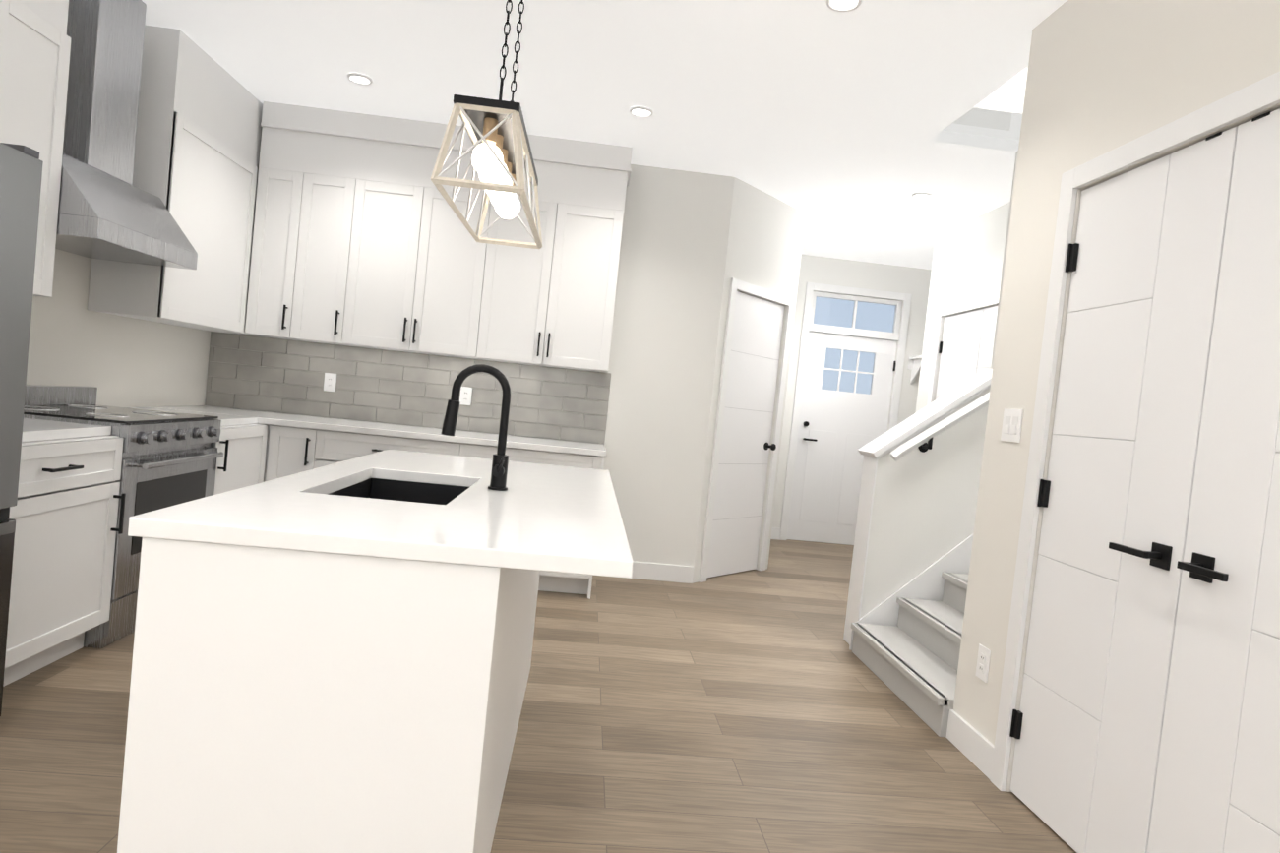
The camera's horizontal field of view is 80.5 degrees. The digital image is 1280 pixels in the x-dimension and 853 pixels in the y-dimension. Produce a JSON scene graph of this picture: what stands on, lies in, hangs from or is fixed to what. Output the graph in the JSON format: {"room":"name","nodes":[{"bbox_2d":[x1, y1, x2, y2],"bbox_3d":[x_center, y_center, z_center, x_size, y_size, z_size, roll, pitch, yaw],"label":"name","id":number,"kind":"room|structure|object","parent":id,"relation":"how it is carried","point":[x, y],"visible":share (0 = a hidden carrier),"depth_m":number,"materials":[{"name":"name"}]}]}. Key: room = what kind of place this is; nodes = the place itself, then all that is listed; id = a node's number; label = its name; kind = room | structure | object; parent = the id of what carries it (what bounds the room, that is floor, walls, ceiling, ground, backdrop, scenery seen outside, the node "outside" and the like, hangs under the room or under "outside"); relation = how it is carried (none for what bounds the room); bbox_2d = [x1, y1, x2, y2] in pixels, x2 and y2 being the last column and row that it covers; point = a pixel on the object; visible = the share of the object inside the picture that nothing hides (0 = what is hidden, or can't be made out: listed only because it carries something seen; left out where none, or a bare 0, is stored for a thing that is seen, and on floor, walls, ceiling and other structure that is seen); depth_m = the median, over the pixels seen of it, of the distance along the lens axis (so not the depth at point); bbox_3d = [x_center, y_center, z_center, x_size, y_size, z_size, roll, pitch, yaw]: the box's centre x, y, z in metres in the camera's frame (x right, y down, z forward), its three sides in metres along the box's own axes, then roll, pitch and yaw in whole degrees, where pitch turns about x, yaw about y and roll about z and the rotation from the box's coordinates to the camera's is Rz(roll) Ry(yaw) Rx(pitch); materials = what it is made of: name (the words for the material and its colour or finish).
{"room":"kitchen","nodes":[
{"label":"kitchen","id":0,"kind":"room"},
{"bbox_2d":[26,248,211,407],"bbox_3d":[-2.545,-0.466,0.553,0.120,2.770,8.960,6,2,-4],"label":"wall","id":1,"kind":"structure","parent":0,"point":[119,361],"depth_m":3.88,"materials":[{"name":"beige paint"}]},
{"bbox_2d":[0,0,70,297],"bbox_3d":[-2.355,-1.199,2.553,0.388,1.397,0.744,6,2,-4],"label":"upper cabinet","id":2,"kind":"object","parent":1,"relation":"attached to","point":[34,48],"visible":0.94,"depth_m":2.81,"materials":[{"name":"white wood"}]},
{"bbox_2d":[55,0,197,269],"bbox_3d":[-2.338,-1.347,3.301,0.497,1.147,0.750,6,2,-4],"label":"range hood","id":3,"kind":"object","parent":1,"relation":"attached to","point":[107,211],"visible":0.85,"depth_m":3.21,"materials":[{"name":"silver metal"}]},
{"bbox_2d":[87,24,262,336],"bbox_3d":[-2.492,-1.269,4.284,0.347,1.397,1.219,6,2,-4],"label":"upper cabinet","id":4,"kind":"object","parent":1,"relation":"attached to","point":[198,146],"visible":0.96,"depth_m":3.91,"materials":[{"name":"white wood"}]},
{"bbox_2d":[210,164,734,566],"bbox_3d":[-1.143,-0.470,5.081,3.300,2.770,0.120,6,2,-4],"label":"wall","id":5,"kind":"structure","parent":0,"point":[670,283],"depth_m":5.11,"materials":[{"name":"paint"}]},
{"bbox_2d":[204,331,610,443],"bbox_3d":[-1.508,-0.248,4.998,2.602,0.478,0.010,6,2,-4],"label":"backsplash","id":6,"kind":"structure","parent":5,"relation":"attached to","point":[277,375],"depth_m":4.99,"materials":[{"name":"tile"}]},
{"bbox_2d":[323,372,336,391],"bbox_3d":[-2.027,-0.289,4.951,0.075,0.119,0.008,6,2,-4],"label":"outlet","id":7,"kind":"object","parent":6,"relation":"attached to","point":[330,382],"depth_m":4.95,"materials":[{"name":"white plastic"}]},
{"bbox_2d":[459,386,472,405],"bbox_3d":[-1.154,-0.202,5.013,0.075,0.119,0.008,6,2,-4],"label":"outlet","id":8,"kind":"object","parent":6,"relation":"attached to","point":[465,392],"depth_m":5.01,"materials":[{"name":"white plastic"}]},
{"bbox_2d":[244,101,632,372],"bbox_3d":[-1.233,-1.157,4.800,2.239,1.397,0.368,6,2,-4],"label":"upper cabinet","id":9,"kind":"object","parent":5,"relation":"attached to","point":[362,237],"visible":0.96,"depth_m":4.66,"materials":[{"name":"white wood"}]},
{"bbox_2d":[0,539,1076,852],"bbox_3d":[0.458,1.250,1.906,6.610,0.120,11.120,6,2,-4],"label":"floor","id":10,"kind":"structure","parent":0,"point":[765,710],"depth_m":2.64,"materials":[{"name":"wood"}]},
{"bbox_2d":[0,142,43,716],"bbox_3d":[-2.181,0.047,1.771,0.815,1.745,0.920,6,2,-4],"label":"refrigerator","id":11,"kind":"object","parent":10,"relation":"on","point":[21,170],"visible":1,"depth_m":2.19,"materials":[{"name":"metal"}]},
{"bbox_2d":[2,435,125,686],"bbox_3d":[-2.367,0.449,2.617,0.698,0.853,0.744,6,2,-4],"label":"base cabinet","id":12,"kind":"object","parent":10,"relation":"on","point":[63,512],"visible":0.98,"depth_m":2.71,"materials":[{"name":"white wood"}]},
{"bbox_2d":[23,384,223,648],"bbox_3d":[-2.383,0.350,3.365,0.698,1.000,0.750,6,2,-4],"label":"range","id":13,"kind":"object","parent":10,"relation":"on","point":[168,458],"visible":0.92,"depth_m":3.21,"materials":[{"name":"silver metal"}]},
{"bbox_2d":[211,423,268,494],"bbox_3d":[-2.463,0.394,4.040,0.698,0.853,0.598,6,2,-4],"label":"base cabinet","id":14,"kind":"object","parent":10,"relation":"on","point":[240,462],"visible":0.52,"depth_m":4.04,"materials":[{"name":"white wood"}]},
{"bbox_2d":[117,537,540,852],"bbox_3d":[-0.721,0.626,2.343,0.704,0.853,1.798,6,2,-4],"label":"kitchen island","id":15,"kind":"object","parent":10,"relation":"on","point":[284,700],"visible":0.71,"depth_m":1.44,"materials":[{"name":"white wood"}]},
{"bbox_2d":[127,449,633,578],"bbox_3d":[-0.553,0.309,2.342,0.940,0.262,1.820,6,2,-4],"label":"island countertop","id":16,"kind":"structure","parent":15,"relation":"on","point":[405,505],"depth_m":1.69,"materials":[{"name":"white stone"}]},
{"bbox_2d":[440,364,510,490],"bbox_3d":[-0.487,-0.002,2.260,0.213,0.373,0.110,6,2,-4],"label":"faucet","id":17,"kind":"object","parent":16,"relation":"on","point":[499,471],"visible":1,"depth_m":2.27,"materials":[{"name":"black metal"}]},
{"bbox_2d":[258,423,604,598],"bbox_3d":[-1.561,0.464,4.696,2.595,0.853,0.658,6,2,-4],"label":"base cabinet","id":18,"kind":"object","parent":10,"relation":"on","point":[289,451],"visible":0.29,"depth_m":4.40,"materials":[{"name":"white wood"}]},
{"bbox_2d":[21,405,606,456],"bbox_3d":[-1.444,0.061,3.655,2.602,0.035,2.719,6,2,-4],"label":"countertop","id":19,"kind":"structure","parent":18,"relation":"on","point":[37,430],"depth_m":4.39,"materials":[{"name":"white stone"}]},
{"bbox_2d":[851,571,969,736],"bbox_3d":[2.496,0.340,2.544,2.407,2.060,3.010,6,2,-4],"label":"stairs","id":20,"kind":"structure","parent":10,"relation":"on","point":[910,660],"depth_m":3.56,"materials":[{"name":"painted wood"}]},
{"bbox_2d":[141,0,1067,269],"bbox_3d":[0.751,-1.634,1.812,6.610,0.140,11.120,6,2,-4],"label":"ceiling","id":21,"kind":"structure","parent":0,"point":[824,118],"depth_m":3.74,"materials":[{"name":"white paint"}]},
{"bbox_2d":[346,72,372,85],"bbox_3d":[-1.496,-1.856,4.040,0.133,0.016,0.133,6,2,-4],"label":"recessed light","id":22,"kind":"object","parent":21,"relation":"in","point":[360,79],"visible":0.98,"depth_m":4.04,"materials":[{"name":"white plastic"}]},
{"bbox_2d":[430,0,542,248],"bbox_3d":[-0.430,-1.190,2.498,0.262,1.025,0.822,6,2,-4],"label":"pendant light","id":23,"kind":"object","parent":21,"relation":"hanging from","point":[502,161],"visible":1,"depth_m":2.27,"materials":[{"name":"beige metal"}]},
{"bbox_2d":[628,106,653,118],"bbox_3d":[0.007,-1.705,4.096,0.133,0.016,0.133,6,2,-4],"label":"recessed light","id":24,"kind":"object","parent":21,"relation":"in","point":[641,111],"visible":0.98,"depth_m":4.10,"materials":[{"name":"white plastic"}]},
{"bbox_2d":[825,0,861,11],"bbox_3d":[0.760,-1.587,2.823,0.133,0.016,0.133,6,2,-4],"label":"recessed light","id":25,"kind":"object","parent":21,"relation":"in","point":[841,6],"visible":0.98,"depth_m":2.85,"materials":[{"name":"white plastic"}]},
{"bbox_2d":[912,191,932,199],"bbox_3d":[1.887,-1.544,5.062,0.133,0.016,0.133,6,2,-4],"label":"recessed light","id":26,"kind":"object","parent":21,"relation":"in","point":[921,195],"visible":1,"depth_m":5.07,"materials":[{"name":"white plastic"}]},
{"bbox_2d":[692,177,805,583],"bbox_3d":[0.773,-0.290,5.545,0.775,2.770,0.775,6,2,-4],"label":"wall","id":27,"kind":"structure","parent":0,"point":[765,240],"depth_m":5.40,"materials":[{"name":"paint"}]},
{"bbox_2d":[699,277,793,582],"bbox_3d":[0.796,0.048,5.516,0.605,2.105,0.605,6,2,-4],"label":"door","id":28,"kind":"structure","parent":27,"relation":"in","point":[742,446],"depth_m":5.53,"materials":[{"name":"white wood"}]},
{"bbox_2d":[772,254,931,527],"bbox_3d":[2.157,-0.211,7.464,2.500,2.770,0.150,6,2,-4],"label":"wall","id":29,"kind":"structure","parent":0,"point":[914,282],"depth_m":7.36,"materials":[{"name":"paint"}]},
{"bbox_2d":[779,282,912,545],"bbox_3d":[1.998,-0.095,7.415,1.040,2.510,0.135,6,2,-4],"label":"front door","id":30,"kind":"structure","parent":29,"relation":"in","point":[832,433],"depth_m":7.41,"materials":[{"name":"white wood"}]},
{"bbox_2d":[908,355,921,383],"bbox_3d":[3.040,-0.505,7.275,0.828,0.264,0.318,6,2,-4],"label":"shelf","id":31,"kind":"object","parent":29,"relation":"attached to","point":[914,364],"visible":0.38,"depth_m":7.34,"materials":[{"name":"white metal"}]},
{"bbox_2d":[843,65,1028,644],"bbox_3d":[2.567,-1.383,4.111,2.391,5.400,0.230,6,2,-4],"label":"wall","id":32,"kind":"structure","parent":0,"point":[916,514],"depth_m":4.03,"materials":[{"name":"paint"}]},
{"bbox_2d":[889,392,989,461],"bbox_3d":[2.109,-0.094,3.998,1.575,0.703,0.102,6,2,-4],"label":"handrail","id":33,"kind":"object","parent":32,"relation":"attached to","point":[919,441],"visible":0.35,"depth_m":3.93,"materials":[{"name":"white wood"}]},
{"bbox_2d":[914,201,1010,413],"bbox_3d":[2.369,-0.116,5.195,0.120,2.770,1.930,6,2,-4],"label":"wall","id":34,"kind":"structure","parent":0,"point":[967,260],"depth_m":5.61,"materials":[{"name":"paint"}]},
{"bbox_2d":[926,293,999,405],"bbox_3d":[2.268,0.180,5.285,0.104,2.155,1.290,6,2,-4],"label":"closet door","id":35,"kind":"structure","parent":34,"relation":"in","point":[964,346],"depth_m":5.50,"materials":[{"name":"white wood"}]},
{"bbox_2d":[953,0,1279,792],"bbox_3d":[1.655,-0.011,-0.275,0.150,2.770,6.470,6,2,-4],"label":"wall","id":36,"kind":"structure","parent":0,"point":[1105,77],"depth_m":2.65,"materials":[{"name":"beige paint"}]},
{"bbox_2d":[631,527,994,780],"bbox_3d":[0.503,0.818,1.877,6.370,0.750,10.850,6,2,-4],"label":"baseboard","id":37,"kind":"structure","parent":36,"relation":"attached to","point":[970,743],"depth_m":4.03,"materials":[{"name":"white wood"}]},
{"bbox_2d":[975,644,990,682],"bbox_3d":[1.268,0.873,2.787,0.009,0.122,0.083,6,2,-4],"label":"outlet","id":38,"kind":"object","parent":36,"relation":"attached to","point":[983,660],"depth_m":2.79,"materials":[{"name":"white plastic"}]},
{"bbox_2d":[1000,408,1023,442],"bbox_3d":[1.358,-0.004,2.753,0.009,0.120,0.125,6,2,-4],"label":"wall switches","id":39,"kind":"object","parent":36,"relation":"attached to","point":[1011,425],"depth_m":2.76,"materials":[{"name":"white plastic"}]},
{"bbox_2d":[990,70,1279,852],"bbox_3d":[1.396,0.218,1.943,0.095,2.120,1.360,6,2,-4],"label":"double door","id":40,"kind":"structure","parent":36,"relation":"in","point":[1145,718],"depth_m":2.04,"materials":[{"name":"white wood"}]}
]}

